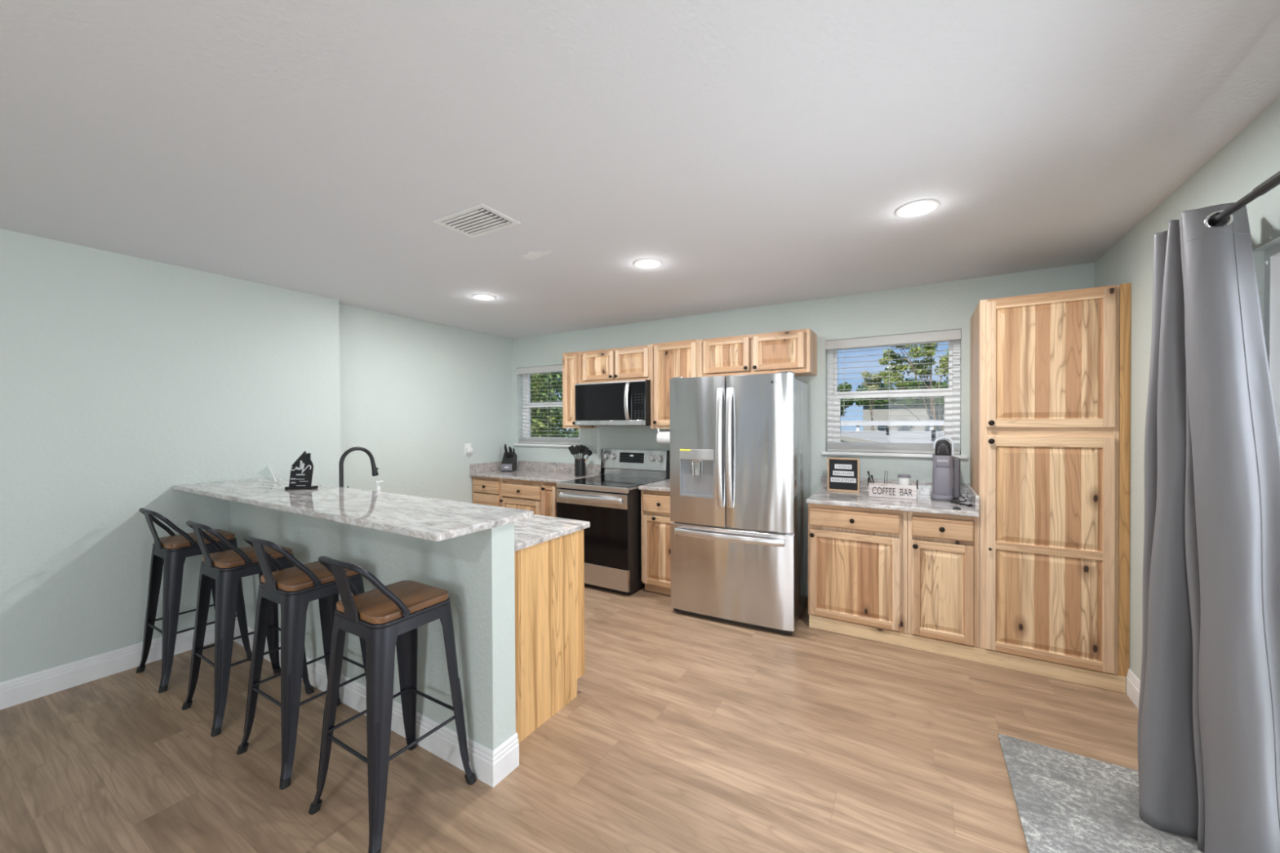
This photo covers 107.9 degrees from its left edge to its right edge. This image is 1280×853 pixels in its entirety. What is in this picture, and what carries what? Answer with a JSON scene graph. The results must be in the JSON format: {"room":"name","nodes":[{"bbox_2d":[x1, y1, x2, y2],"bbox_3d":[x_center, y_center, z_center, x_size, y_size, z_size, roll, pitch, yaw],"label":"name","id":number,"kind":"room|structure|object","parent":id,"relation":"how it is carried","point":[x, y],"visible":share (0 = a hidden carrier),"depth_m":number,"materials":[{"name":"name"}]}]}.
{"room":"kitchen","nodes":[
{"label":"kitchen","id":0,"kind":"room"},
{"bbox_2d":[0,228,512,682],"bbox_3d":[-3.622,0.221,2.176,0.350,2.468,8.450,0,1,31],"label":"wall","id":1,"kind":"structure","parent":0,"point":[126,380],"depth_m":2.92,"materials":[{"name":"green paint"}]},
{"bbox_2d":[0,623,214,710],"bbox_3d":[-4.214,1.401,0.819,0.014,0.135,5.489,0,1,31],"label":"baseboard","id":2,"kind":"structure","parent":1,"relation":"attached to","point":[17,691],"depth_m":2.63,"materials":[{"name":"white paint"}]},
{"bbox_2d":[464,443,472,454],"bbox_3d":[-1.846,0.243,5.042,0.044,0.120,0.080,0,1,31],"label":"wall outlet","id":3,"kind":"object","parent":1,"relation":"attached to","point":[468,450],"visible":1,"depth_m":5.03,"materials":[{"name":"white plastic"}]},
{"bbox_2d":[228,500,515,750],"bbox_3d":[-1.674,0.921,2.589,2.582,1.043,0.123,0,1,31],"label":"wall","id":4,"kind":"structure","parent":0,"point":[476,570],"depth_m":2.04,"materials":[{"name":"green paint"}]},
{"bbox_2d":[173,477,533,541],"bbox_3d":[-1.707,0.385,2.497,2.617,0.030,0.490,0,1,31],"label":"countertop","id":5,"kind":"structure","parent":4,"relation":"on","point":[432,519],"depth_m":2.14,"materials":[{"name":"stone"}]},
{"bbox_2d":[256,465,281,482],"bbox_3d":[-2.495,0.314,3.131,0.366,0.106,0.006,0,1,31],"label":"acrylic stand","id":6,"kind":"object","parent":5,"relation":"on","point":[268,465],"visible":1,"depth_m":3.11,"materials":[{"name":"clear plastic"}]},
{"bbox_2d":[284,451,318,489],"bbox_3d":[-2.007,0.257,2.763,0.158,0.224,0.056,0,0,-1],"label":"sign","id":7,"kind":"object","parent":5,"relation":"on","point":[301,471],"visible":1,"depth_m":2.76,"materials":[{"name":"black wood"}]},
{"bbox_2d":[233,620,519,787],"bbox_3d":[-1.667,1.375,2.585,2.594,0.135,0.142,0,1,31],"label":"baseboard","id":8,"kind":"structure","parent":4,"relation":"attached to","point":[488,766],"depth_m":2.04,"materials":[{"name":"white paint"}]},
{"bbox_2d":[0,586,1138,852],"bbox_3d":[-1.374,1.516,0.772,5.650,0.120,8.700,0,1,31],"label":"floor","id":9,"kind":"structure","parent":0,"point":[681,732],"depth_m":2.01,"materials":[{"name":"brown wood"}]},
{"bbox_2d":[135,507,252,693],"bbox_3d":[-2.684,0.955,2.813,0.428,0.980,0.436,0,1,31],"label":"bar stool","id":10,"kind":"object","parent":9,"relation":"on","point":[173,550],"visible":0.75,"depth_m":2.67,"materials":[{"name":"grey paint"}]},
{"bbox_2d":[181,520,314,737],"bbox_3d":[-2.065,0.956,2.456,0.428,0.980,0.436,0,1,31],"label":"bar stool","id":11,"kind":"object","parent":9,"relation":"on","point":[227,567],"visible":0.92,"depth_m":2.31,"materials":[{"name":"grey paint"}]},
{"bbox_2d":[236,535,365,789],"bbox_3d":[-1.506,0.956,2.139,0.428,0.980,0.436,0,1,30],"label":"bar stool","id":12,"kind":"object","parent":9,"relation":"on","point":[293,588],"visible":0.7,"depth_m":1.99,"materials":[{"name":"grey paint"}]},
{"bbox_2d":[308,555,475,852],"bbox_3d":[-0.960,0.956,1.818,0.428,0.980,0.436,0,1,31],"label":"bar stool","id":13,"kind":"object","parent":9,"relation":"on","point":[388,617],"visible":1,"depth_m":1.73,"materials":[{"name":"grey paint"}]},
{"bbox_2d":[472,475,501,506],"bbox_3d":[-1.506,0.979,5.230,0.436,0.883,0.649,0,1,31],"label":"base cabinet","id":14,"kind":"object","parent":9,"relation":"on","point":[486,491],"visible":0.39,"depth_m":4.96,"materials":[{"name":"brown wood"}]},
{"bbox_2d":[499,478,542,515],"bbox_3d":[-1.069,0.979,4.971,0.575,0.883,0.649,0,1,31],"label":"base cabinet","id":15,"kind":"object","parent":9,"relation":"on","point":[515,494],"visible":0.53,"depth_m":4.71,"materials":[{"name":"brown wood"}]},
{"bbox_2d":[469,460,604,483],"bbox_3d":[-1.114,0.472,5.000,1.347,0.128,0.637,0,1,31],"label":"countertop","id":16,"kind":"structure","parent":15,"relation":"on","point":[535,471],"depth_m":5.08,"materials":[{"name":"stone"}]},
{"bbox_2d":[501,444,516,471],"bbox_3d":[-1.490,0.351,5.315,0.125,0.308,0.176,0,0,5],"label":"knife block","id":17,"kind":"object","parent":16,"relation":"on","point":[508,464],"visible":1,"depth_m":5.26,"materials":[{"name":"black plastic"}]},
{"bbox_2d":[574,458,586,476],"bbox_3d":[-0.613,0.418,4.784,0.112,0.175,0.112,0,1,31],"label":"utensil crock","id":18,"kind":"object","parent":16,"relation":"on","point":[580,464],"visible":0.95,"depth_m":4.74,"materials":[{"name":"black ceramic"}]},
{"bbox_2d":[568,444,575,458],"bbox_3d":[-0.671,0.344,4.788,0.151,0.307,0.033,0,0,13],"label":"spatula","id":19,"kind":"object","parent":18,"relation":"in","point":[571,448],"visible":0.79,"depth_m":4.79,"materials":[{"name":"black plastic"}]},
{"bbox_2d":[574,444,580,458],"bbox_3d":[-0.616,0.343,4.750,0.074,0.308,0.097,0,1,31],"label":"spoon","id":20,"kind":"object","parent":18,"relation":"in","point":[577,449],"visible":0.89,"depth_m":4.72,"materials":[{"name":"black plastic"}]},
{"bbox_2d":[581,445,588,459],"bbox_3d":[-0.578,0.344,4.738,0.153,0.306,0.030,0,1,44],"label":"turner","id":21,"kind":"object","parent":18,"relation":"in","point":[584,450],"visible":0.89,"depth_m":4.72,"materials":[{"name":"black plastic"}]},
{"bbox_2d":[585,449,591,462],"bbox_3d":[-0.557,0.368,4.774,0.154,0.260,0.034,0,0,17],"label":"ladle","id":22,"kind":"object","parent":18,"relation":"in","point":[589,452],"visible":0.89,"depth_m":4.76,"materials":[{"name":"black plastic"}]},
{"bbox_2d":[514,528,584,743],"bbox_3d":[-1.526,0.998,2.921,2.492,0.883,0.591,0,1,31],"label":"base cabinet","id":23,"kind":"object","parent":9,"relation":"on","point":[549,575],"visible":0.16,"depth_m":2.30,"materials":[{"name":"brown wood"}]},
{"bbox_2d":[514,514,590,551],"bbox_3d":[-1.510,0.540,2.930,2.514,0.030,0.636,0,1,31],"label":"countertop","id":24,"kind":"structure","parent":23,"relation":"on","point":[539,529],"depth_m":2.40,"materials":[{"name":"stone"}]},
{"bbox_2d":[338,446,378,488],"bbox_3d":[-1.774,0.327,2.948,0.089,0.398,0.256,0,1,31],"label":"kitchen faucet","id":25,"kind":"object","parent":24,"relation":"on","point":[374,469],"visible":0.7,"depth_m":2.91,"materials":[{"name":"black metal"}]},
{"bbox_2d":[374,480,383,492],"bbox_3d":[-1.572,0.426,2.797,0.056,0.200,0.060,0,1,31],"label":"soap bottle","id":26,"kind":"object","parent":24,"relation":"on","point":[377,488],"visible":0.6,"depth_m":2.79,"materials":[{"name":"white plastic"}]},
{"bbox_2d":[541,481,559,517],"bbox_3d":[-0.679,0.979,4.740,0.328,0.883,0.649,0,1,31],"label":"base cabinet","id":27,"kind":"object","parent":9,"relation":"on","point":[548,489],"visible":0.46,"depth_m":4.52,"materials":[{"name":"brown wood"}]},
{"bbox_2d":[556,448,669,595],"bbox_3d":[-0.254,0.828,4.364,0.779,1.187,0.814,0,1,31],"label":"range","id":28,"kind":"object","parent":9,"relation":"on","point":[611,501],"visible":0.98,"depth_m":4.04,"materials":[{"name":"silver metal"}]},
{"bbox_2d":[556,488,644,595],"bbox_3d":[-0.264,0.975,4.343,0.767,0.895,0.764,0,1,31],"label":"oven","id":29,"kind":"object","parent":28,"relation":"in","point":[612,541],"depth_m":3.98,"materials":[{"name":"black glass"}]},
{"bbox_2d":[556,475,666,493],"bbox_3d":[-0.251,0.530,4.364,0.773,0.048,0.716,0,1,31],"label":"cooktop","id":30,"kind":"object","parent":28,"relation":"in","point":[600,484],"depth_m":4.19,"materials":[{"name":"black glass"}]},
{"bbox_2d":[640,489,672,595],"bbox_3d":[0.312,0.980,4.154,0.375,0.883,0.649,0,1,31],"label":"base cabinet","id":31,"kind":"object","parent":9,"relation":"on","point":[655,505],"visible":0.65,"depth_m":3.92,"materials":[{"name":"brown wood"}]},
{"bbox_2d":[638,479,670,492],"bbox_3d":[0.308,0.473,4.158,0.377,0.128,0.637,0,1,31],"label":"countertop","id":32,"kind":"structure","parent":31,"relation":"on","point":[662,486],"depth_m":3.97,"materials":[{"name":"stone"}]},
{"bbox_2d":[669,371,810,635],"bbox_3d":[0.811,0.523,3.678,0.936,1.800,0.908,0,1,31],"label":"refrigerator","id":33,"kind":"object","parent":9,"relation":"on","point":[740,444],"visible":1,"depth_m":3.31,"materials":[{"name":"silver metal"}]},
{"bbox_2d":[808,503,907,633],"bbox_3d":[1.597,0.980,3.392,0.613,0.883,0.649,0,1,31],"label":"base cabinet","id":34,"kind":"object","parent":9,"relation":"on","point":[858,557],"visible":0.9,"depth_m":3.13,"materials":[{"name":"brown wood"}]},
{"bbox_2d":[805,475,979,516],"bbox_3d":[1.755,0.474,3.301,0.994,0.128,0.637,0,1,31],"label":"countertop","id":35,"kind":"structure","parent":34,"relation":"on","point":[923,503],"depth_m":3.19,"materials":[{"name":"stone"}]},
{"bbox_2d":[827,457,859,493],"bbox_3d":[1.579,0.375,3.620,0.228,0.262,0.022,0,1,31],"label":"letter board","id":36,"kind":"object","parent":35,"relation":"on","point":[843,473],"visible":1,"depth_m":3.61,"materials":[{"name":"brown wood"}]},
{"bbox_2d":[867,477,918,499],"bbox_3d":[1.817,0.441,3.356,0.317,0.132,0.111,0,1,31],"label":"wooden caddy","id":37,"kind":"object","parent":35,"relation":"on","point":[876,489],"visible":0.99,"depth_m":3.31,"materials":[{"name":"white wood"}]},
{"bbox_2d":[897,474,911,485],"bbox_3d":[1.884,0.420,3.323,0.080,0.152,0.080,0,1,31],"label":"jar","id":38,"kind":"object","parent":37,"relation":"in","point":[903,479],"visible":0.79,"depth_m":3.29,"materials":[{"name":"white plastic"}]},
{"bbox_2d":[930,435,972,506],"bbox_3d":[2.103,0.288,3.162,0.218,0.443,0.390,0,1,31],"label":"coffee maker","id":39,"kind":"object","parent":35,"relation":"on","point":[945,467],"visible":1,"depth_m":3.18,"materials":[{"name":"grey plastic"}]},
{"bbox_2d":[931,492,953,499],"bbox_3d":[2.109,0.483,3.257,0.124,0.025,0.215,0,1,31],"label":"drip tray","id":40,"kind":"object","parent":39,"relation":"on","point":[935,495],"depth_m":3.18,"materials":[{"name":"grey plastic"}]},
{"bbox_2d":[907,511,979,647],"bbox_3d":[2.023,0.980,3.140,0.373,0.883,0.649,0,1,31],"label":"base cabinet","id":41,"kind":"object","parent":9,"relation":"on","point":[943,549],"visible":0.88,"depth_m":2.89,"materials":[{"name":"brown wood"}]},
{"bbox_2d":[808,614,1125,693],"bbox_3d":[1.900,1.380,2.904,1.616,0.087,0.020,0,1,31],"label":"board","id":42,"kind":"object","parent":9,"relation":"on","point":[1103,680],"visible":1,"depth_m":2.81,"materials":[{"name":"brown wood"}]},
{"bbox_2d":[969,283,1130,676],"bbox_3d":[2.462,0.330,2.874,0.648,2.185,0.649,0,1,31],"label":"pantry cabinet","id":43,"kind":"object","parent":9,"relation":"on","point":[1050,372],"visible":0.99,"depth_m":2.62,"materials":[{"name":"brown wood"}]},
{"bbox_2d":[998,733,1204,852],"bbox_3d":[1.542,1.434,1.337,0.637,0.008,1.545,0,1,31],"label":"area rug","id":44,"kind":"object","parent":9,"relation":"on","point":[1066,802],"visible":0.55,"depth_m":1.75,"materials":[{"name":"grey carpet"}]},
{"bbox_2d":[0,0,1279,338],"bbox_3d":[-1.385,-1.071,0.750,5.650,0.120,8.700,0,1,31],"label":"ceiling","id":45,"kind":"structure","parent":0,"point":[764,153],"depth_m":1.65,"materials":[{"name":"white paint"}]},
{"bbox_2d":[432,203,520,238],"bbox_3d":[-0.819,-1.022,2.336,0.360,0.007,0.245,0,1,31],"label":"ceiling vent","id":46,"kind":"object","parent":45,"relation":"in","point":[480,220],"visible":1,"depth_m":2.32,"materials":[{"name":"white metal"}]},
{"bbox_2d":[471,293,496,300],"bbox_3d":[-1.248,-1.032,3.729,0.184,0.008,0.184,0,1,31],"label":"recessed light","id":47,"kind":"object","parent":45,"relation":"in","point":[478,296],"visible":1,"depth_m":3.72,"materials":[{"name":"white paint"}]},
{"bbox_2d":[520,251,551,259],"bbox_3d":[-0.631,-1.031,2.797,0.231,0.002,0.098,0,1,40],"label":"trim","id":48,"kind":"structure","parent":45,"relation":"attached to","point":[531,255],"depth_m":2.80,"materials":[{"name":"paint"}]},
{"bbox_2d":[633,258,662,268],"bbox_3d":[0.048,-1.031,2.962,0.184,0.008,0.184,0,1,31],"label":"recessed light","id":49,"kind":"object","parent":45,"relation":"in","point":[642,263],"visible":1,"depth_m":2.95,"materials":[{"name":"white paint"}]},
{"bbox_2d":[894,199,939,217],"bbox_3d":[1.314,-1.031,2.213,0.184,0.008,0.184,0,1,31],"label":"recessed light","id":50,"kind":"object","parent":45,"relation":"in","point":[920,207],"visible":1,"depth_m":2.21,"materials":[{"name":"white paint"}]},
{"bbox_2d":[511,262,1094,495],"bbox_3d":[0.825,0.183,4.337,5.360,2.468,0.200,0,1,31],"label":"wall","id":51,"kind":"structure","parent":0,"point":[947,305],"depth_m":3.82,"materials":[{"name":"green paint"}]},
{"bbox_2d":[513,370,579,447],"bbox_3d":[-1.030,-0.236,5.395,1.010,0.924,0.200,0,1,31],"label":"window","id":52,"kind":"structure","parent":51,"relation":"in","point":[525,408],"depth_m":5.63,"materials":[{"name":"white plastic"}]},
{"bbox_2d":[516,364,579,444],"bbox_3d":[-1.048,-0.248,5.372,0.943,0.893,0.089,0,1,31],"label":"window blind","id":53,"kind":"object","parent":52,"relation":"attached to","point":[554,367],"visible":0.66,"depth_m":5.40,"materials":[{"name":"white plastic"}]},
{"bbox_2d":[562,351,596,428],"bbox_3d":[-0.644,-0.371,4.873,0.210,0.776,0.359,0,1,31],"label":"upper cabinet","id":54,"kind":"object","parent":51,"relation":"attached to","point":[570,360],"visible":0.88,"depth_m":4.75,"materials":[{"name":"brown wood"}]},
{"bbox_2d":[578,344,650,383],"bbox_3d":[-0.197,-0.593,4.606,0.827,0.320,0.359,0,1,31],"label":"upper cabinet","id":55,"kind":"object","parent":51,"relation":"attached to","point":[627,363],"visible":0.89,"depth_m":4.46,"materials":[{"name":"brown wood"}]},
{"bbox_2d":[574,379,650,426],"bbox_3d":[-0.211,-0.217,4.579,0.819,0.418,0.424,0,1,31],"label":"microwave","id":56,"kind":"object","parent":55,"relation":"attached to","point":[615,403],"visible":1,"depth_m":4.41,"materials":[{"name":"black glass"}]},
{"bbox_2d":[650,339,699,428],"bbox_3d":[0.370,-0.370,4.273,0.484,0.776,0.359,0,1,31],"label":"upper cabinet","id":57,"kind":"object","parent":51,"relation":"attached to","point":[668,360],"visible":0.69,"depth_m":4.18,"materials":[{"name":"brown wood"}]},
{"bbox_2d":[656,428,670,444],"bbox_3d":[0.299,0.090,4.240,0.315,0.144,0.120,0,1,31],"label":"paper towel roll","id":58,"kind":"object","parent":57,"relation":"attached to","point":[663,437],"visible":0.53,"depth_m":4.24,"materials":[{"name":"white paper"}]},
{"bbox_2d":[699,328,817,377],"bbox_3d":[0.972,-0.585,3.914,0.915,0.334,0.359,0,1,31],"label":"upper cabinet","id":59,"kind":"object","parent":51,"relation":"attached to","point":[795,351],"visible":0.98,"depth_m":3.76,"materials":[{"name":"brown wood"}]},
{"bbox_2d":[821,339,967,458],"bbox_3d":[1.948,-0.237,3.632,0.978,0.929,0.200,0,1,31],"label":"window","id":60,"kind":"structure","parent":51,"relation":"in","point":[952,417],"depth_m":3.63,"materials":[{"name":"white plastic"}]},
{"bbox_2d":[825,328,960,454],"bbox_3d":[1.929,-0.249,3.609,0.911,0.898,0.089,0,1,31],"label":"window blind","id":61,"kind":"object","parent":60,"relation":"attached to","point":[949,335],"visible":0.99,"depth_m":3.58,"materials":[{"name":"white plastic"}]},
{"bbox_2d":[1093,97,1279,680],"bbox_3d":[0.875,0.224,-0.603,0.160,2.468,8.250,0,1,31],"label":"wall","id":62,"kind":"structure","parent":0,"point":[1252,157],"depth_m":2.26,"materials":[{"name":"green paint"}]},
{"bbox_2d":[1125,668,1140,709],"bbox_3d":[2.351,1.362,2.063,0.014,0.135,1.000,0,1,31],"label":"baseboard","id":63,"kind":"structure","parent":62,"relation":"attached to","point":[1132,682],"depth_m":2.41,"materials":[{"name":"white paint"}]},
{"bbox_2d":[1209,170,1279,226],"bbox_3d":[1.488,-0.626,0.768,0.181,0.094,2.250,0,1,31],"label":"curtain rod","id":64,"kind":"object","parent":62,"relation":"attached to","point":[1273,181],"visible":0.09,"depth_m":1.32,"materials":[{"name":"black metal"}]},
{"bbox_2d":[1137,202,1279,852],"bbox_3d":[1.898,0.355,1.570,0.262,2.136,0.549,0,1,31],"label":"curtain","id":65,"kind":"object","parent":64,"relation":"hanging from","point":[1208,731],"visible":0.98,"depth_m":1.48,"materials":[{"name":"grey fabric"}]},
{"bbox_2d":[1263,243,1279,441],"bbox_3d":[1.673,0.428,0.751,0.085,2.030,1.890,0,1,31],"label":"door","id":66,"kind":"structure","parent":62,"relation":"in","point":[1272,255],"depth_m":1.55,"materials":[{"name":"white plastic"}]},
{"label":"outside","id":67,"kind":"structure","parent":0,"visible":0},
{"bbox_2d":[557,431,576,437],"bbox_3d":[24.029,1.264,40.584,120.000,0.200,85.700,0,1,31],"label":"ground","id":68,"kind":"structure","parent":67,"point":[559,432],"depth_m":63.92,"materials":[{"name":"grey"}]},
{"bbox_2d":[530,373,560,436],"bbox_3d":[-4.228,-0.620,17.668,2.805,4.632,2.792,0,0,7],"label":"tree","id":69,"kind":"object","parent":68,"relation":"on","point":[548,374],"visible":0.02,"depth_m":17.28,"materials":[{"name":"green plant"}]},
{"bbox_2d":[530,373,572,437],"bbox_3d":[-2.968,-0.508,11.318,3.635,4.708,2.378,0,1,44],"label":"tree","id":70,"kind":"object","parent":68,"relation":"on","point":[550,421],"visible":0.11,"depth_m":10.53,"materials":[{"name":"green plant"}]},
{"bbox_2d":[535,372,578,437],"bbox_3d":[-0.553,-0.581,10.195,3.445,4.317,2.269,0,1,25],"label":"tree","id":71,"kind":"object","parent":68,"relation":"on","point":[558,374],"visible":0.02,"depth_m":10.14,"materials":[{"name":"green plant"}]},
{"bbox_2d":[837,382,855,417],"bbox_3d":[7.884,-0.374,20.730,3.136,3.560,1.928,0,1,27],"label":"leafy tree","id":72,"kind":"object","parent":68,"relation":"on","point":[846,404],"visible":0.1,"depth_m":20.12,"materials":[{"name":"green plant"}]},
{"bbox_2d":[860,370,882,431],"bbox_3d":[9.623,-0.466,19.373,0.871,3.744,0.843,0,1,31],"label":"leafy tree","id":73,"kind":"object","parent":68,"relation":"on","point":[865,378],"visible":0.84,"depth_m":19.32,"materials":[{"name":"green plant"}]},
{"bbox_2d":[840,427,944,443],"bbox_3d":[7.495,0.740,11.432,5.532,1.479,13.449,0,0,10],"label":"outbuilding","id":74,"kind":"structure","parent":68,"relation":"on","point":[869,436],"depth_m":11.11,"materials":[{"name":"white"}]},
{"bbox_2d":[840,420,944,431],"bbox_3d":[9.582,0.589,18.146,14.000,1.650,0.180,0,1,31],"label":"fence","id":75,"kind":"object","parent":68,"relation":"on","point":[857,424],"visible":0.12,"depth_m":17.86,"materials":[{"name":"plastic"}]},
{"bbox_2d":[856,396,944,431],"bbox_3d":[15.778,-0.145,22.036,10.100,3.000,3.000,0,1,31],"label":"house","id":76,"kind":"structure","parent":68,"relation":"on","point":[884,411],"depth_m":22.73,"materials":[{"name":"white"}]},
{"bbox_2d":[853,376,948,431],"bbox_3d":[12.321,-0.358,19.428,6.438,3.507,3.589,0,1,31],"label":"leafy tree","id":77,"kind":"object","parent":68,"relation":"on","point":[919,401],"visible":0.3,"depth_m":19.39,"materials":[{"name":"green plant"}]},
{"bbox_2d":[876,342,948,430],"bbox_3d":[11.434,-1.528,18.548,3.630,5.868,2.160,0,1,31],"label":"leafy tree","id":78,"kind":"object","parent":68,"relation":"on","point":[944,365],"visible":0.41,"depth_m":18.62,"materials":[{"name":"green plant"}]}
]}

